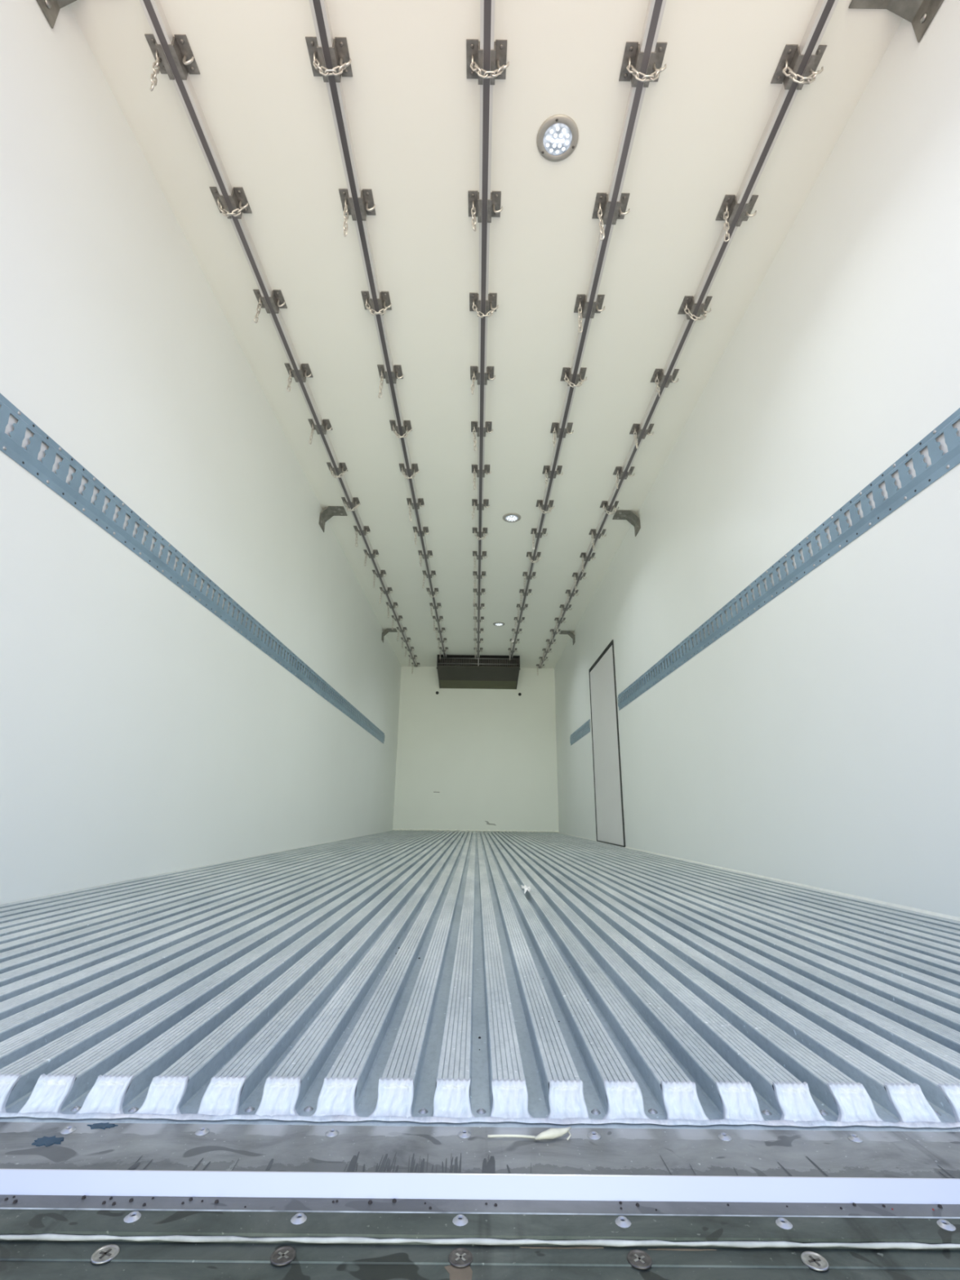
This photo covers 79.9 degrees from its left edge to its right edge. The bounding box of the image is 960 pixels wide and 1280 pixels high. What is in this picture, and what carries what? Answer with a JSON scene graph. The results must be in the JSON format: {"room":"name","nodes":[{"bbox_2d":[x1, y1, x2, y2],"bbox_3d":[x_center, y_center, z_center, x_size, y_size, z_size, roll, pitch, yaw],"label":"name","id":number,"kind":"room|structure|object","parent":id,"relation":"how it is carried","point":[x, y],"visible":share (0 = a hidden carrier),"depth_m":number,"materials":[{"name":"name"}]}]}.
{"room":"cargo space","nodes":[
{"label":"cargo space","id":0,"kind":"room"},
{"bbox_2d":[0,0,401,903],"bbox_3d":[-1.264,0.405,4.700,0.090,2.479,8.365,1,-17,0],"label":"wall","id":1,"kind":"structure","parent":0,"point":[142,735],"depth_m":1.99,"materials":[{"name":"white plastic"}]},
{"bbox_2d":[36,0,76,28],"bbox_3d":[-1.094,-1.776,1.534,0.172,0.150,0.140,1,-17,0],"label":"bracket","id":2,"kind":"object","parent":1,"relation":"attached to","point":[51,9],"visible":1,"depth_m":1.57,"materials":[{"name":"metal"}]},
{"bbox_2d":[0,831,382,904],"bbox_3d":[-1.227,1.572,4.381,0.012,0.020,8.115,1,-17,0],"label":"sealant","id":3,"kind":"structure","parent":1,"relation":"attached to","point":[382,832],"depth_m":2.01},
{"bbox_2d":[0,393,384,743],"bbox_3d":[-1.211,0.304,4.206,0.008,0.133,6.640,1,-17,0],"label":"track","id":4,"kind":"object","parent":1,"relation":"attached to","point":[11,446],"visible":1,"depth_m":1.98,"materials":[{"name":"metal"}]},
{"bbox_2d":[319,506,347,532],"bbox_3d":[-1.114,-0.916,4.354,0.172,0.150,0.140,1,-17,0],"label":"bracket","id":5,"kind":"object","parent":1,"relation":"attached to","point":[329,512],"visible":1,"depth_m":4.36,"materials":[{"name":"metal"}]},
{"bbox_2d":[381,628,397,642],"bbox_3d":[-1.134,-0.055,7.181,0.172,0.150,0.140,1,-17,0],"label":"bracket","id":6,"kind":"object","parent":1,"relation":"attached to","point":[386,631],"visible":0.99,"depth_m":7.19,"materials":[{"name":"metal"}]},
{"bbox_2d":[392,666,559,831],"bbox_3d":[-0.047,1.627,8.661,2.400,2.479,0.091,1,-17,0],"label":"wall","id":7,"kind":"structure","parent":0,"point":[479,759],"depth_m":8.58,"materials":[{"name":"white plastic"}]},
{"bbox_2d":[392,828,559,832],"bbox_3d":[-0.060,2.758,8.264,2.401,0.045,0.022,1,-17,0],"label":"sealant","id":8,"kind":"structure","parent":7,"relation":"attached to","point":[437,830],"depth_m":8.26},
{"bbox_2d":[0,1195,959,1279],"bbox_3d":[-0.006,0.450,0.325,2.400,0.149,0.125,1,-17,0],"label":"door sill","id":9,"kind":"structure","parent":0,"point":[42,1237],"depth_m":0.37,"materials":[{"name":"metal"}]},
{"bbox_2d":[4,947,942,1210],"bbox_3d":[0.020,0.506,0.784,1.069,0.014,0.806,1,-17,0],"label":"grit","id":10,"kind":"object","parent":9,"relation":"on","point":[370,1202],"visible":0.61,"depth_m":0.40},
{"bbox_2d":[0,830,959,1131],"bbox_3d":[-0.033,1.612,4.367,2.400,0.082,8.136,1,-17,0],"label":"floor","id":11,"kind":"structure","parent":0,"point":[259,989],"depth_m":0.77,"materials":[{"name":"metal"}]},
{"bbox_2d":[0,1121,959,1204],"bbox_3d":[-0.006,0.428,0.447,2.400,0.062,0.095,1,-17,0],"label":"sill","id":12,"kind":"structure","parent":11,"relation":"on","point":[37,1158],"depth_m":0.43,"materials":[{"name":"silver metal"}]},
{"bbox_2d":[487,1126,571,1140],"bbox_3d":[0.041,0.401,0.469,0.070,0.007,0.018,1,-17,0],"label":"strand","id":13,"kind":"object","parent":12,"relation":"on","point":[552,1133],"visible":1,"depth_m":0.46,"materials":[{"name":"white plastic"}]},
{"bbox_2d":[520,884,530,893],"bbox_3d":[0.145,0.787,1.813,0.029,0.013,0.126,1,-17,0],"label":"scrap","id":14,"kind":"object","parent":11,"relation":"on","point":[525,887],"visible":1,"depth_m":1.80,"materials":[{"name":"white paper"}]},
{"bbox_2d":[68,0,902,668],"bbox_3d":[-0.004,-0.808,5.079,2.580,0.090,8.365,1,-17,0],"label":"ceiling","id":15,"kind":"structure","parent":0,"point":[413,108],"depth_m":2.25,"materials":[{"name":"white plastic"}]},
{"bbox_2d":[139,0,417,666],"bbox_3d":[-0.958,-0.725,4.950,0.136,0.165,8.140,1,-17,0],"label":"rail","id":16,"kind":"object","parent":15,"relation":"attached to","point":[153,9],"depth_m":2.20,"materials":[{"name":"metal"}]},
{"bbox_2d":[341,497,360,511],"bbox_3d":[-0.950,-0.987,4.220,0.131,0.091,0.094,1,-17,0],"label":"bracket","id":17,"kind":"object","parent":15,"relation":"attached to","point":[355,500],"visible":1,"depth_m":4.21,"materials":[{"name":"metal"}]},
{"bbox_2d":[338,188,375,236],"bbox_3d":[-0.459,-1.577,2.140,0.131,0.164,0.094,1,-17,0],"label":"bracket","id":18,"kind":"object","parent":15,"relation":"attached to","point":[366,202],"visible":1,"depth_m":2.15,"materials":[{"name":"metal"}]},
{"bbox_2d":[305,0,447,657],"bbox_3d":[-0.476,-0.821,4.662,0.131,0.138,7.525,1,-17,0],"label":"rail","id":19,"kind":"object","parent":15,"relation":"attached to","point":[319,10],"depth_m":2.22,"materials":[{"name":"metal"}]},
{"bbox_2d":[377,364,403,398],"bbox_3d":[-0.464,-1.324,2.968,0.131,0.164,0.094,1,-17,0],"label":"bracket","id":20,"kind":"object","parent":15,"relation":"attached to","point":[397,373],"visible":0.98,"depth_m":2.97,"materials":[{"name":"metal"}]},
{"bbox_2d":[406,497,424,521],"bbox_3d":[-0.473,-0.945,4.211,0.131,0.164,0.094,1,-17,0],"label":"bracket","id":21,"kind":"object","parent":15,"relation":"attached to","point":[420,500],"visible":1,"depth_m":4.22,"materials":[{"name":"metal"}]},
{"bbox_2d":[422,570,436,588],"bbox_3d":[-0.482,-0.566,5.453,0.131,0.164,0.094,1,-17,0],"label":"bracket","id":22,"kind":"object","parent":15,"relation":"attached to","point":[433,572],"visible":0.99,"depth_m":5.45,"materials":[{"name":"metal"}]},
{"bbox_2d":[432,616,444,631],"bbox_3d":[-0.491,-0.187,6.696,0.131,0.164,0.094,1,-17,0],"label":"bracket","id":23,"kind":"object","parent":15,"relation":"attached to","point":[433,617],"visible":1,"depth_m":6.69,"materials":[{"name":"metal"}]},
{"bbox_2d":[439,647,448,659],"bbox_3d":[-0.499,0.192,7.938,0.131,0.165,0.094,1,-17,0],"label":"bracket","id":24,"kind":"object","parent":15,"relation":"attached to","point":[446,648],"visible":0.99,"depth_m":7.93,"materials":[{"name":"metal"}]},
{"bbox_2d":[436,654,519,688],"bbox_3d":[-0.025,0.487,8.580,1.221,0.343,0.729,1,-17,0],"label":"refrigeration unit","id":25,"kind":"object","parent":15,"relation":"attached to","point":[454,671],"visible":0.99,"depth_m":8.43,"materials":[{"name":"black plastic"}]},
{"bbox_2d":[466,0,509,657],"bbox_3d":[0.003,-0.802,4.659,0.131,0.165,7.525,1,-17,0],"label":"rail","id":26,"kind":"object","parent":15,"relation":"attached to","point":[486,6],"depth_m":2.20,"materials":[{"name":"metal"}]},
{"bbox_2d":[493,622,504,626],"bbox_3d":[0.229,-0.188,6.922,0.142,0.015,0.142,1,-17,0],"label":"recessed light","id":27,"kind":"object","parent":15,"relation":"in","point":[496,624],"visible":1,"depth_m":6.90,"materials":[{"name":"white plastic"}]},
{"bbox_2d":[502,512,520,522],"bbox_3d":[0.247,-0.944,4.443,0.142,0.015,0.142,1,-17,0],"label":"recessed light","id":28,"kind":"object","parent":15,"relation":"in","point":[511,517],"visible":1,"depth_m":4.43,"materials":[{"name":"white plastic"}]},
{"bbox_2d":[507,648,517,660],"bbox_3d":[0.457,0.204,7.941,0.131,0.164,0.094,1,-17,0],"label":"bracket","id":29,"kind":"object","parent":15,"relation":"attached to","point":[509,649],"visible":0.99,"depth_m":7.95,"materials":[{"name":"metal"}]},
{"bbox_2d":[511,628,522,642],"bbox_3d":[0.461,-0.049,7.113,0.133,0.164,0.094,1,-17,0],"label":"bracket","id":30,"kind":"object","parent":15,"relation":"attached to","point":[513,629],"visible":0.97,"depth_m":7.12,"materials":[{"name":"metal"}]},
{"bbox_2d":[514,617,524,631],"bbox_3d":[0.465,-0.175,6.699,0.131,0.164,0.094,1,-17,0],"label":"bracket","id":31,"kind":"object","parent":15,"relation":"attached to","point":[515,618],"visible":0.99,"depth_m":6.71,"materials":[{"name":"metal"}]},
{"bbox_2d":[516,604,528,619],"bbox_3d":[0.468,-0.301,6.284,0.131,0.165,0.094,1,-17,0],"label":"bracket","id":32,"kind":"object","parent":15,"relation":"attached to","point":[518,606],"visible":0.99,"depth_m":6.29,"materials":[{"name":"metal"}]},
{"bbox_2d":[519,589,532,605],"bbox_3d":[0.471,-0.427,5.870,0.131,0.164,0.094,1,-17,0],"label":"bracket","id":33,"kind":"object","parent":15,"relation":"attached to","point":[522,591],"visible":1,"depth_m":5.88,"materials":[{"name":"metal"}]},
{"bbox_2d":[530,528,547,549],"bbox_3d":[0.480,-0.806,4.628,0.131,0.164,0.094,1,-17,0],"label":"bracket","id":34,"kind":"object","parent":15,"relation":"attached to","point":[533,531],"visible":0.99,"depth_m":4.63,"materials":[{"name":"metal"}]},
{"bbox_2d":[549,629,560,642],"bbox_3d":[0.939,-0.042,7.114,0.131,0.164,0.094,1,-17,0],"label":"bracket","id":35,"kind":"object","parent":15,"relation":"attached to","point":[552,631],"visible":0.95,"depth_m":7.12,"materials":[{"name":"metal"}]},
{"bbox_2d":[536,114,578,161],"bbox_3d":[0.264,-1.704,1.951,0.142,0.015,0.142,1,-17,0],"label":"recessed light","id":36,"kind":"object","parent":15,"relation":"in","point":[557,136],"visible":1,"depth_m":1.94,"materials":[{"name":"white plastic"}]},
{"bbox_2d":[510,0,666,657],"bbox_3d":[0.480,-0.809,4.665,0.131,0.138,7.525,1,-17,0],"label":"rail","id":37,"kind":"object","parent":15,"relation":"attached to","point":[655,8],"depth_m":2.13,"materials":[{"name":"metal"}]},
{"bbox_2d":[573,293,604,333],"bbox_3d":[0.494,-1.438,2.557,0.131,0.164,0.094,1,-17,0],"label":"bracket","id":38,"kind":"object","parent":15,"relation":"attached to","point":[581,305],"visible":1,"depth_m":2.56,"materials":[{"name":"metal"}]},
{"bbox_2d":[600,500,618,515],"bbox_3d":[0.960,-0.963,4.226,0.131,0.088,0.094,1,-17,0],"label":"bracket","id":39,"kind":"object","parent":15,"relation":"attached to","point":[604,504],"visible":0.99,"depth_m":4.22,"materials":[{"name":"metal"}]},
{"bbox_2d":[591,192,630,240],"bbox_3d":[0.497,-1.564,2.143,0.131,0.164,0.094,1,-17,0],"label":"bracket","id":40,"kind":"object","parent":15,"relation":"attached to","point":[602,206],"visible":1,"depth_m":2.15,"materials":[{"name":"metal"}]},
{"bbox_2d":[535,0,839,675],"bbox_3d":[0.955,-0.700,4.956,0.132,0.165,8.140,1,-17,0],"label":"rail","id":41,"kind":"object","parent":15,"relation":"attached to","point":[824,11],"depth_m":2.17,"materials":[{"name":"metal"}]},
{"bbox_2d":[554,0,959,917],"bbox_3d":[1.226,0.437,4.708,0.090,2.479,8.365,1,-17,0],"label":"wall","id":42,"kind":"structure","parent":0,"point":[815,741],"depth_m":2.00,"materials":[{"name":"white plastic"}]},
{"bbox_2d":[559,630,574,644],"bbox_3d":[1.093,-0.026,7.188,0.172,0.150,0.140,1,-17,0],"label":"bracket","id":43,"kind":"object","parent":42,"relation":"attached to","point":[570,633],"visible":0.98,"depth_m":7.19,"materials":[{"name":"metal"}]},
{"bbox_2d":[569,719,590,745],"bbox_3d":[1.161,1.095,6.708,0.008,0.133,1.305,1,-17,0],"label":"track","id":44,"kind":"object","parent":42,"relation":"attached to","point":[573,740],"visible":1,"depth_m":6.61,"materials":[{"name":"metal"}]},
{"bbox_2d":[588,640,625,847],"bbox_3d":[1.202,0.996,5.366,0.079,1.750,1.106,1,-17,0],"label":"door","id":45,"kind":"structure","parent":42,"relation":"in","point":[608,796],"depth_m":5.29,"materials":[{"name":"white plastic"}]},
{"bbox_2d":[612,510,640,536],"bbox_3d":[1.113,-0.887,4.361,0.172,0.150,0.140,1,-17,0],"label":"bracket","id":46,"kind":"object","parent":42,"relation":"attached to","point":[631,517],"visible":0.98,"depth_m":4.37,"materials":[{"name":"metal"}]},
{"bbox_2d":[560,832,959,920],"bbox_3d":[1.161,1.603,4.389,0.012,0.020,8.115,1,-17,0],"label":"sealant","id":47,"kind":"structure","parent":42,"relation":"attached to","point":[934,913],"depth_m":1.94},
{"bbox_2d":[617,407,959,710],"bbox_3d":[1.188,-0.050,2.951,0.008,0.133,4.000,1,-17,0],"label":"track","id":48,"kind":"object","parent":42,"relation":"attached to","point":[940,464],"visible":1,"depth_m":1.95,"materials":[{"name":"metal"}]},
{"bbox_2d":[848,0,943,42],"bbox_3d":[1.133,-1.747,1.541,0.172,0.150,0.140,1,-17,0],"label":"bracket","id":49,"kind":"object","parent":42,"relation":"attached to","point":[920,13],"visible":1,"depth_m":1.59,"materials":[{"name":"metal"}]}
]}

